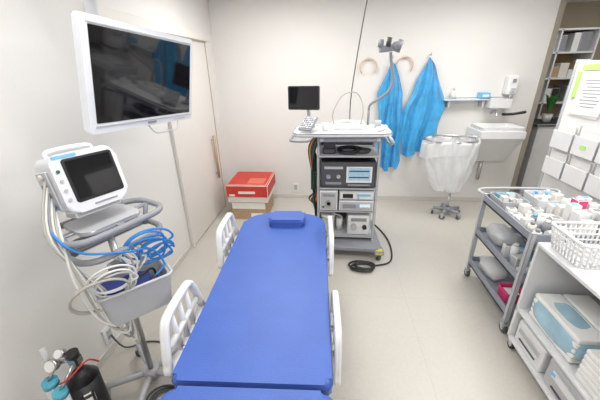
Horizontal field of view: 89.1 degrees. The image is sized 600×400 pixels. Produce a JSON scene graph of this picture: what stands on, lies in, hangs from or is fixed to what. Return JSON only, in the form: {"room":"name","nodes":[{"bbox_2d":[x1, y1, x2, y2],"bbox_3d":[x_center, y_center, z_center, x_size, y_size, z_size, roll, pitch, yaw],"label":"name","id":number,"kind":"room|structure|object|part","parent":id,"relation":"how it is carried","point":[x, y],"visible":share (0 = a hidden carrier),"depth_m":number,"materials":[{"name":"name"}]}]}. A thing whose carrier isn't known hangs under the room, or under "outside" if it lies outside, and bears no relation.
{"room":"hospital procedure room","nodes":[
{"label":"hospital procedure room","id":0,"kind":"room"},
{"bbox_2d":[0,0,229,399],"bbox_3d":[-1.332,-0.407,2.263,0.100,2.600,7.400,1,24,6],"label":"wall","id":1,"kind":"structure","parent":0,"point":[41,110],"depth_m":1.63,"materials":[{"name":"paint"}]},
{"bbox_2d":[101,326,114,344],"bbox_3d":[-1.315,0.919,2.096,0.012,0.130,0.085,1,24,6],"label":"wall outlet","id":2,"kind":"object","parent":1,"relation":"attached to","point":[107,331],"visible":0.77,"depth_m":2.08,"materials":[{"name":"white plastic"}]},
{"bbox_2d":[67,245,190,399],"bbox_3d":[-1.391,1.356,1.396,0.012,0.060,4.200,1,24,6],"label":"baseboard","id":3,"kind":"structure","parent":1,"relation":"attached to","point":[119,338],"depth_m":2.16,"materials":[{"name":"plastic"}]},
{"bbox_2d":[98,6,227,247],"bbox_3d":[-1.154,-0.566,3.146,0.075,2.180,1.870,1,24,6],"label":"door","id":4,"kind":"structure","parent":1,"relation":"in","point":[204,197],"depth_m":3.42,"materials":[{"name":"laminate"}]},
{"bbox_3d":[-1.073,-0.547,3.886,0.055,0.550,0.034,1,24,6],"label":"door handle","id":5,"kind":"part","parent":4,"relation":"part of","materials":[{"name":"brown wood"}]},
{"bbox_2d":[100,190,548,399],"bbox_3d":[1.783,0.886,2.504,6.300,0.100,7.400,1,24,6],"label":"floor","id":6,"kind":"structure","parent":0,"point":[415,327],"depth_m":2.38,"materials":[{"name":"tile"}]},
{"bbox_2d":[41,347,110,399],"bbox_3d":[-1.081,0.980,1.517,0.228,0.640,0.220,1,24,6],"label":"cylinder","id":7,"kind":"object","parent":6,"relation":"on","point":[85,382],"visible":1,"depth_m":1.43,"materials":[{"name":"black metal"}]},
{"bbox_2d":[41,182,182,399],"bbox_3d":[-0.938,0.499,1.665,0.552,1.398,0.546,20,31,40],"label":"monitor stand","id":8,"kind":"object","parent":6,"relation":"on","point":[125,293],"visible":0.98,"depth_m":1.44,"materials":[{"name":"metal"}]},
{"bbox_2d":[34,142,127,217],"bbox_3d":[-0.990,-0.087,1.382,0.230,0.313,0.282,12,27,28],"label":"patient monitor","id":9,"kind":"object","parent":8,"relation":"on","point":[80,183],"visible":0.92,"depth_m":1.31,"materials":[{"name":"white plastic"}]},
{"bbox_2d":[92,256,172,326],"bbox_3d":[-0.825,0.459,1.539,0.346,0.188,0.216,-19,29,-35],"label":"storage basket","id":10,"kind":"object","parent":8,"relation":"on","point":[151,291],"depth_m":1.47,"materials":[{"name":"grey plastic"}]},
{"bbox_2d":[110,334,174,399],"bbox_3d":[-0.932,1.040,1.994,0.732,0.143,0.332,21,32,41],"label":"power cable","id":11,"kind":"object","parent":6,"relation":"on","point":[167,387],"visible":0.47,"depth_m":1.87,"materials":[{"name":"grey plastic"}]},
{"bbox_2d":[158,212,341,399],"bbox_3d":[-0.205,0.781,1.703,0.847,0.818,2.272,1,24,6],"label":"bed","id":12,"kind":"object","parent":6,"relation":"on","point":[266,328],"visible":0.99,"depth_m":1.49,"materials":[{"name":"blue plastic"}]},
{"bbox_3d":[-0.555,0.596,1.507,0.111,0.307,0.460,1,24,6],"label":"rail","id":13,"kind":"part","parent":12,"relation":"part of","materials":[{"name":"white plastic"}]},
{"bbox_3d":[-0.512,0.277,2.251,0.102,0.297,0.482,0,24,3],"label":"rail","id":14,"kind":"part","parent":12,"relation":"part of","materials":[{"name":"white plastic"}]},
{"bbox_2d":[269,211,304,226],"bbox_3d":[-0.102,0.152,2.457,0.292,0.064,0.178,1,24,6],"label":"bed pillow","id":15,"kind":"object","parent":12,"relation":"on","point":[276,218],"visible":1,"depth_m":2.40,"materials":[{"name":"blue leather"}]},
{"bbox_3d":[0.199,0.303,2.244,0.082,0.280,0.519,0,24,3],"label":"rail","id":16,"kind":"part","parent":12,"relation":"part of","materials":[{"name":"white plastic"}]},
{"bbox_3d":[0.157,0.657,1.570,0.089,0.270,0.473,0,24,3],"label":"rail","id":17,"kind":"part","parent":12,"relation":"part of","materials":[{"name":"white plastic"}]},
{"bbox_2d":[231,193,272,218],"bbox_3d":[-0.631,0.044,4.145,0.450,0.242,0.495,1,24,6],"label":"cardboard box","id":18,"kind":"object","parent":6,"relation":"on","point":[240,210],"visible":0.56,"depth_m":3.92,"materials":[{"name":"cardboard"}]},
{"bbox_2d":[225,172,274,202],"bbox_3d":[-0.636,-0.180,4.052,0.530,0.240,0.566,1,24,6],"label":"storage box","id":19,"kind":"object","parent":18,"relation":"on","point":[251,187],"visible":1,"depth_m":3.84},
{"bbox_2d":[289,124,394,259],"bbox_3d":[0.392,-0.099,3.129,0.930,1.270,0.737,1,24,6],"label":"cart","id":20,"kind":"object","parent":6,"relation":"on","point":[331,143],"visible":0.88,"depth_m":2.95,"materials":[{"name":"grey plastic"}]},
{"bbox_2d":[288,86,319,127],"bbox_3d":[0.051,-0.868,2.848,0.292,0.376,0.155,5,24,14],"label":"monitor","id":21,"kind":"object","parent":20,"relation":"on","point":[307,98],"visible":0.89,"depth_m":2.75,"materials":[{"name":"black plastic"}]},
{"bbox_2d":[298,116,317,131],"bbox_3d":[0.073,-0.679,2.712,0.130,0.110,0.150,12,27,28],"label":"keyboard","id":22,"kind":"object","parent":20,"relation":"on","point":[308,122],"visible":1,"depth_m":2.69,"materials":[{"name":"grey plastic"}]},
{"bbox_2d":[322,122,328,130],"bbox_3d":[0.225,-0.657,2.737,0.064,0.069,0.064,1,24,6],"label":"plastic cup","id":23,"kind":"object","parent":20,"relation":"on","point":[324,124],"visible":1,"depth_m":2.72,"materials":[{"name":"white plastic"}]},
{"bbox_2d":[320,189,337,209],"bbox_3d":[0.297,-0.051,3.150,0.175,0.212,0.357,1,24,6],"label":"source","id":24,"kind":"object","parent":20,"relation":"on","point":[328,198],"visible":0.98,"depth_m":3.00,"materials":[{"name":"white metal"}]},
{"bbox_2d":[321,212,342,231],"bbox_3d":[0.337,0.209,3.214,0.232,0.247,0.150,1,24,6],"label":"canister","id":25,"kind":"object","parent":20,"relation":"on","point":[339,218],"visible":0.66,"depth_m":3.21,"materials":[{"name":"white plastic"}]},
{"bbox_2d":[320,158,376,187],"bbox_3d":[0.469,-0.304,3.043,0.520,0.261,0.397,1,24,6],"label":"monitor","id":26,"kind":"object","parent":20,"relation":"on","point":[334,172],"visible":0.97,"depth_m":2.87,"materials":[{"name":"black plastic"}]},
{"bbox_2d":[332,92,364,129],"bbox_3d":[0.445,-0.823,2.795,0.300,0.319,0.220,1,24,6],"label":"tray","id":27,"kind":"object","parent":20,"relation":"on","point":[346,124],"visible":1,"depth_m":2.76,"materials":[{"name":"white plastic"}]},
{"bbox_2d":[338,190,373,210],"bbox_3d":[0.567,0.000,3.144,0.335,0.112,0.357,1,24,6],"label":"source","id":28,"kind":"object","parent":20,"relation":"on","point":[353,205],"visible":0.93,"depth_m":2.99,"materials":[{"name":"white metal"}]},
{"bbox_2d":[339,190,373,199],"bbox_3d":[0.564,-0.100,3.101,0.335,0.094,0.357,1,24,6],"label":"electrosurgical generator","id":29,"kind":"object","parent":28,"relation":"on","point":[343,194],"visible":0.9,"depth_m":2.95,"materials":[{"name":"grey plastic"}]},
{"bbox_2d":[346,213,369,233],"bbox_3d":[0.609,0.211,3.236,0.220,0.214,0.350,1,24,6],"label":"pump","id":30,"kind":"object","parent":20,"relation":"on","point":[356,223],"visible":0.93,"depth_m":3.11,"materials":[{"name":"white metal"}]},
{"bbox_2d":[374,120,387,130],"bbox_3d":[0.727,-0.664,2.727,0.117,0.069,0.218,1,24,6],"label":"probe","id":31,"kind":"object","parent":20,"relation":"on","point":[377,125],"visible":1,"depth_m":2.72,"materials":[{"name":"white plastic"}]},
{"bbox_2d":[367,37,403,124],"bbox_3d":[0.712,-1.017,2.694,0.303,0.743,0.168,18,30,37],"label":"holder","id":32,"kind":"object","parent":20,"relation":"on","point":[396,46],"visible":1,"depth_m":2.53,"materials":[{"name":"grey metal"}]},
{"bbox_2d":[348,224,392,272],"bbox_3d":[0.748,0.319,3.666,0.504,0.057,1.768,0,24,2],"label":"cable","id":33,"kind":"object","parent":6,"relation":"on","point":[355,268],"visible":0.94,"depth_m":2.98,"materials":[{"name":"black plastic"}]},
{"bbox_2d":[419,134,480,219],"bbox_3d":[1.768,-0.264,3.737,0.648,1.027,0.462,1,24,6],"label":"stand","id":34,"kind":"object","parent":6,"relation":"on","point":[450,159],"visible":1,"depth_m":3.56,"materials":[{"name":"metal"}]},
{"bbox_2d":[464,187,599,331],"bbox_3d":[1.788,0.431,2.366,0.649,0.846,0.790,1,24,6],"label":"utility cart","id":35,"kind":"object","parent":6,"relation":"on","point":[517,278],"visible":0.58,"depth_m":2.29,"materials":[{"name":"grey paint"}]},
{"bbox_2d":[479,255,507,280],"bbox_3d":[1.611,0.567,2.558,0.169,0.120,0.274,1,24,6],"label":"bag","id":36,"kind":"object","parent":35,"relation":"on","point":[489,265],"visible":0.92,"depth_m":2.49,"materials":[{"name":"white plastic"}]},
{"bbox_2d":[486,223,516,246],"bbox_3d":[1.616,0.281,2.451,0.167,0.140,0.251,1,24,6],"label":"bag","id":37,"kind":"object","parent":35,"relation":"on","point":[499,234],"visible":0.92,"depth_m":2.38,"materials":[{"name":"white plastic"}]},
{"bbox_2d":[497,283,521,303],"bbox_3d":[1.585,0.704,2.292,0.140,0.090,0.140,1,24,6],"label":"basket","id":38,"kind":"object","parent":35,"relation":"on","point":[504,289],"visible":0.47,"depth_m":2.29,"materials":[{"name":"plastic"}]},
{"bbox_2d":[490,192,529,209],"bbox_3d":[1.626,0.011,2.379,0.200,0.070,0.220,1,24,6],"label":"bin","id":39,"kind":"object","parent":35,"relation":"on","point":[493,197],"visible":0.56,"depth_m":2.33,"materials":[{"name":"grey plastic"}]},
{"bbox_2d":[495,192,522,202],"bbox_3d":[1.623,0.001,2.375,0.136,0.076,0.166,1,24,6],"label":"supplies","id":40,"kind":"object","parent":39,"relation":"in","point":[509,197],"visible":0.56,"depth_m":2.37,"materials":[{"name":"white plastic"}]},
{"bbox_2d":[501,243,532,274],"bbox_3d":[1.602,0.396,2.176,0.200,0.147,0.276,1,24,6],"label":"supplies","id":41,"kind":"object","parent":35,"relation":"on","point":[514,252],"visible":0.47,"depth_m":2.19,"materials":[{"name":"plastic"}]},
{"bbox_2d":[505,203,572,234],"bbox_3d":[1.621,0.126,2.078,0.249,0.101,0.380,1,24,6],"label":"supplies","id":42,"kind":"object","parent":35,"relation":"on","point":[534,219],"visible":0.8,"depth_m":2.05,"materials":[{"name":"grey plastic"}]},
{"bbox_2d":[523,190,566,211],"bbox_3d":[1.884,0.006,2.350,0.220,0.090,0.220,1,24,6],"label":"bin","id":43,"kind":"object","parent":35,"relation":"on","point":[534,202],"visible":0.51,"depth_m":2.32,"materials":[{"name":"white plastic"}]},
{"bbox_2d":[532,189,563,200],"bbox_3d":[1.882,-0.019,2.336,0.146,0.131,0.151,1,24,6],"label":"supplies","id":44,"kind":"object","parent":43,"relation":"in","point":[546,196],"visible":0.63,"depth_m":2.28,"materials":[{"name":"plastic"}]},
{"bbox_2d":[545,196,599,235],"bbox_3d":[1.903,0.099,2.039,0.256,0.169,0.372,1,24,6],"label":"supplies","id":45,"kind":"object","parent":35,"relation":"on","point":[579,208],"visible":0.73,"depth_m":2.03,"materials":[{"name":"plastic"}]},
{"bbox_2d":[515,119,557,191],"bbox_3d":[3.617,-0.659,4.565,0.660,1.010,0.500,1,24,6],"label":"cabinet","id":46,"kind":"object","parent":6,"relation":"on","point":[541,133],"depth_m":4.37,"materials":[{"name":"white metal"}]},
{"bbox_2d":[541,94,562,121],"bbox_3d":[3.490,-1.300,4.283,0.338,0.394,0.294,-15,27,-29],"label":"potted plant","id":47,"kind":"object","parent":46,"relation":"on","point":[546,117],"visible":0.98,"depth_m":4.26,"materials":[{"name":"green plant"}]},
{"bbox_2d":[507,242,599,399],"bbox_3d":[1.643,0.774,1.609,0.530,0.825,0.730,1,24,6],"label":"trolley","id":48,"kind":"object","parent":6,"relation":"on","point":[549,272],"visible":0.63,"depth_m":1.84,"materials":[{"name":"metal"}]},
{"bbox_2d":[515,319,552,372],"bbox_3d":[1.603,0.901,1.883,0.377,0.174,0.260,1,24,6],"label":"drawer","id":49,"kind":"object","parent":48,"relation":"in","point":[536,352],"visible":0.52,"depth_m":1.86,"materials":[{"name":"white plastic"}]},
{"bbox_2d":[543,358,584,399],"bbox_3d":[1.561,1.030,1.571,0.357,0.189,0.340,1,24,6],"label":"drawer","id":50,"kind":"object","parent":48,"relation":"in","point":[556,380],"visible":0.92,"depth_m":1.64,"materials":[{"name":"grey plastic"}]},
{"bbox_2d":[529,293,599,363],"bbox_3d":[1.563,0.716,1.718,0.318,0.176,0.417,1,24,6],"label":"pack","id":51,"kind":"object","parent":48,"relation":"in","point":[571,323],"visible":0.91,"depth_m":1.68,"materials":[{"name":"plastic"}]},
{"bbox_2d":[551,221,599,269],"bbox_3d":[1.588,0.240,1.617,0.383,0.148,0.283,1,24,6],"label":"plastic basket","id":52,"kind":"object","parent":48,"relation":"on","point":[556,235],"visible":1,"depth_m":1.66,"materials":[{"name":"white plastic"}]},
{"bbox_2d":[575,349,599,399],"bbox_3d":[1.507,0.844,1.407,0.260,0.190,0.200,1,24,6],"label":"pack","id":53,"kind":"object","parent":48,"relation":"in","point":[588,372],"visible":1,"depth_m":1.45},
{"bbox_2d":[534,27,599,118],"bbox_3d":[3.768,-1.485,4.933,1.024,2.225,0.400,1,24,6],"label":"shelving unit","id":54,"kind":"object","parent":6,"relation":"on","point":[571,44],"visible":0.22,"depth_m":4.55,"materials":[{"name":"white metal"}]},
{"bbox_2d":[349,0,367,119],"bbox_3d":[0.548,-1.334,2.691,0.173,1.327,0.094,1,24,6],"label":"cable","id":55,"kind":"object","parent":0,"point":[366,0],"depth_m":2.70,"materials":[{"name":"grey plastic"}]},
{"bbox_2d":[208,0,560,196],"bbox_3d":[0.909,-1.232,4.037,3.990,2.600,0.120,1,24,6],"label":"wall","id":56,"kind":"structure","parent":0,"point":[262,48],"depth_m":3.78,"materials":[{"name":"paint"}]},
{"bbox_2d":[293,183,298,190],"bbox_3d":[-0.063,-0.187,4.522,0.085,0.130,0.012,1,24,6],"label":"wall outlet","id":57,"kind":"object","parent":56,"relation":"attached to","point":[295,185],"visible":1,"depth_m":4.52,"materials":[{"name":"white plastic"}]},
{"bbox_2d":[359,57,376,72],"bbox_3d":[0.845,-1.661,3.768,0.218,0.183,0.037,1,24,6],"label":"hanger","id":58,"kind":"object","parent":56,"relation":"attached to","point":[368,58],"visible":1,"depth_m":3.74,"materials":[{"name":"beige plastic"}]},
{"bbox_2d":[273,194,481,200],"bbox_3d":[0.930,-0.041,4.483,3.990,0.060,0.012,1,24,6],"label":"baseboard","id":59,"kind":"structure","parent":56,"relation":"attached to","point":[440,198],"depth_m":4.41,"materials":[{"name":"plastic"}]},
{"bbox_2d":[376,55,402,171],"bbox_3d":[1.165,-1.069,3.947,0.366,1.461,0.108,1,24,6],"label":"apron","id":60,"kind":"object","parent":56,"relation":"attached to","point":[390,107],"visible":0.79,"depth_m":3.94,"materials":[{"name":"fabric"}]},
{"bbox_2d":[396,55,413,70],"bbox_3d":[1.278,-1.663,3.722,0.218,0.183,0.037,1,24,6],"label":"hanger","id":61,"kind":"object","parent":56,"relation":"attached to","point":[405,56],"visible":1,"depth_m":3.69,"materials":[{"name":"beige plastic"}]},
{"bbox_2d":[400,52,444,156],"bbox_3d":[1.564,-1.167,3.864,0.532,1.271,0.106,1,24,6],"label":"apron","id":62,"kind":"object","parent":56,"relation":"attached to","point":[425,107],"visible":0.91,"depth_m":3.88,"materials":[{"name":"fabric"}]},
{"bbox_2d":[443,97,491,107],"bbox_3d":[2.043,-1.214,3.775,0.540,0.126,0.154,1,24,6],"label":"wall shelf","id":63,"kind":"object","parent":56,"relation":"attached to","point":[447,100],"visible":0.81,"depth_m":3.73,"materials":[{"name":"white plastic"}]},
{"bbox_2d":[450,88,456,98],"bbox_3d":[1.888,-1.314,3.757,0.070,0.130,0.060,1,24,6],"label":"soap bottle","id":64,"kind":"object","parent":63,"relation":"on","point":[453,93],"visible":1,"depth_m":3.74,"materials":[{"name":"white plastic"}]},
{"bbox_2d":[477,92,490,98],"bbox_3d":[2.246,-1.277,3.727,0.110,0.069,0.115,1,24,6],"label":"glove box","id":65,"kind":"object","parent":63,"relation":"on","point":[479,94],"visible":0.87,"depth_m":3.69,"materials":[{"name":"cardboard"}]},
{"bbox_2d":[466,109,526,178],"bbox_3d":[2.438,-0.646,3.829,0.575,0.924,0.424,1,24,6],"label":"sink","id":66,"kind":"object","parent":56,"relation":"attached to","point":[498,140],"depth_m":3.71,"materials":[{"name":"white ceramic"}]},
{"bbox_2d":[484,96,513,107],"bbox_3d":[2.409,-1.189,3.718,0.260,0.130,0.208,1,24,6],"label":"tray","id":67,"kind":"object","parent":56,"relation":"attached to","point":[495,101],"visible":0.84,"depth_m":3.64,"materials":[{"name":"white ceramic"}]},
{"bbox_2d":[502,75,519,97],"bbox_3d":[2.538,-1.361,3.668,0.120,0.260,0.130,1,24,6],"label":"soap dispenser","id":68,"kind":"object","parent":56,"relation":"attached to","point":[511,81],"visible":1,"depth_m":3.63,"materials":[{"name":"white plastic"}]},
{"bbox_2d":[509,0,566,191],"bbox_3d":[2.924,-1.196,3.843,0.060,2.600,0.140,1,24,6],"label":"trim","id":69,"kind":"structure","parent":56,"relation":"attached to","point":[562,6],"depth_m":3.70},
{"bbox_2d":[540,60,599,208],"bbox_3d":[2.274,0.069,1.975,0.090,1.800,1.980,1,24,6],"label":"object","id":70,"kind":"structure","parent":0,"point":[548,181],"depth_m":2.57,"materials":[{"name":"paint"}]},
{"bbox_2d":[537,59,591,186],"bbox_3d":[2.368,-0.333,2.880,0.102,1.810,0.030,1,24,6],"label":"trim","id":71,"kind":"structure","parent":70,"relation":"attached to","point":[577,60],"depth_m":2.65,"materials":[{"name":"grey plastic"}]},
{"bbox_2d":[541,121,599,199],"bbox_3d":[2.244,-0.283,2.317,0.048,0.466,1.015,1,24,6],"label":"pocket","id":72,"kind":"object","parent":70,"relation":"attached to","point":[566,140],"visible":1,"depth_m":2.48,"materials":[{"name":"plastic"}]},
{"bbox_2d":[569,63,599,119],"bbox_3d":[2.260,-0.776,2.238,0.008,0.426,0.718,1,24,6],"label":"notice sheet","id":73,"kind":"object","parent":70,"relation":"attached to","point":[586,89],"visible":1,"depth_m":2.42,"materials":[{"name":"paper"}]},
{"bbox_2d":[560,1,599,59],"bbox_3d":[2.100,-1.808,5.295,6.100,2.600,0.100,1,24,6],"label":"wall","id":74,"kind":"structure","parent":0,"point":[576,14],"depth_m":4.60,"materials":[{"name":"paint"}]},
{"bbox_2d":[567,0,599,1],"bbox_3d":[1.724,-1.589,1.428,6.300,0.100,7.400,1,24,6],"label":"ceiling","id":75,"kind":"structure","parent":0,"point":[567,0],"depth_m":4.45,"materials":[{"name":"paint"}]},
{"bbox_2d":[71,0,192,134],"bbox_3d":[-0.897,-0.907,1.575,0.340,1.153,0.838,1,24,6],"label":"wall monitor","id":76,"kind":"object","parent":75,"relation":"attached to","point":[130,76],"visible":1,"depth_m":1.51,"materials":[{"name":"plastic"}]}
]}

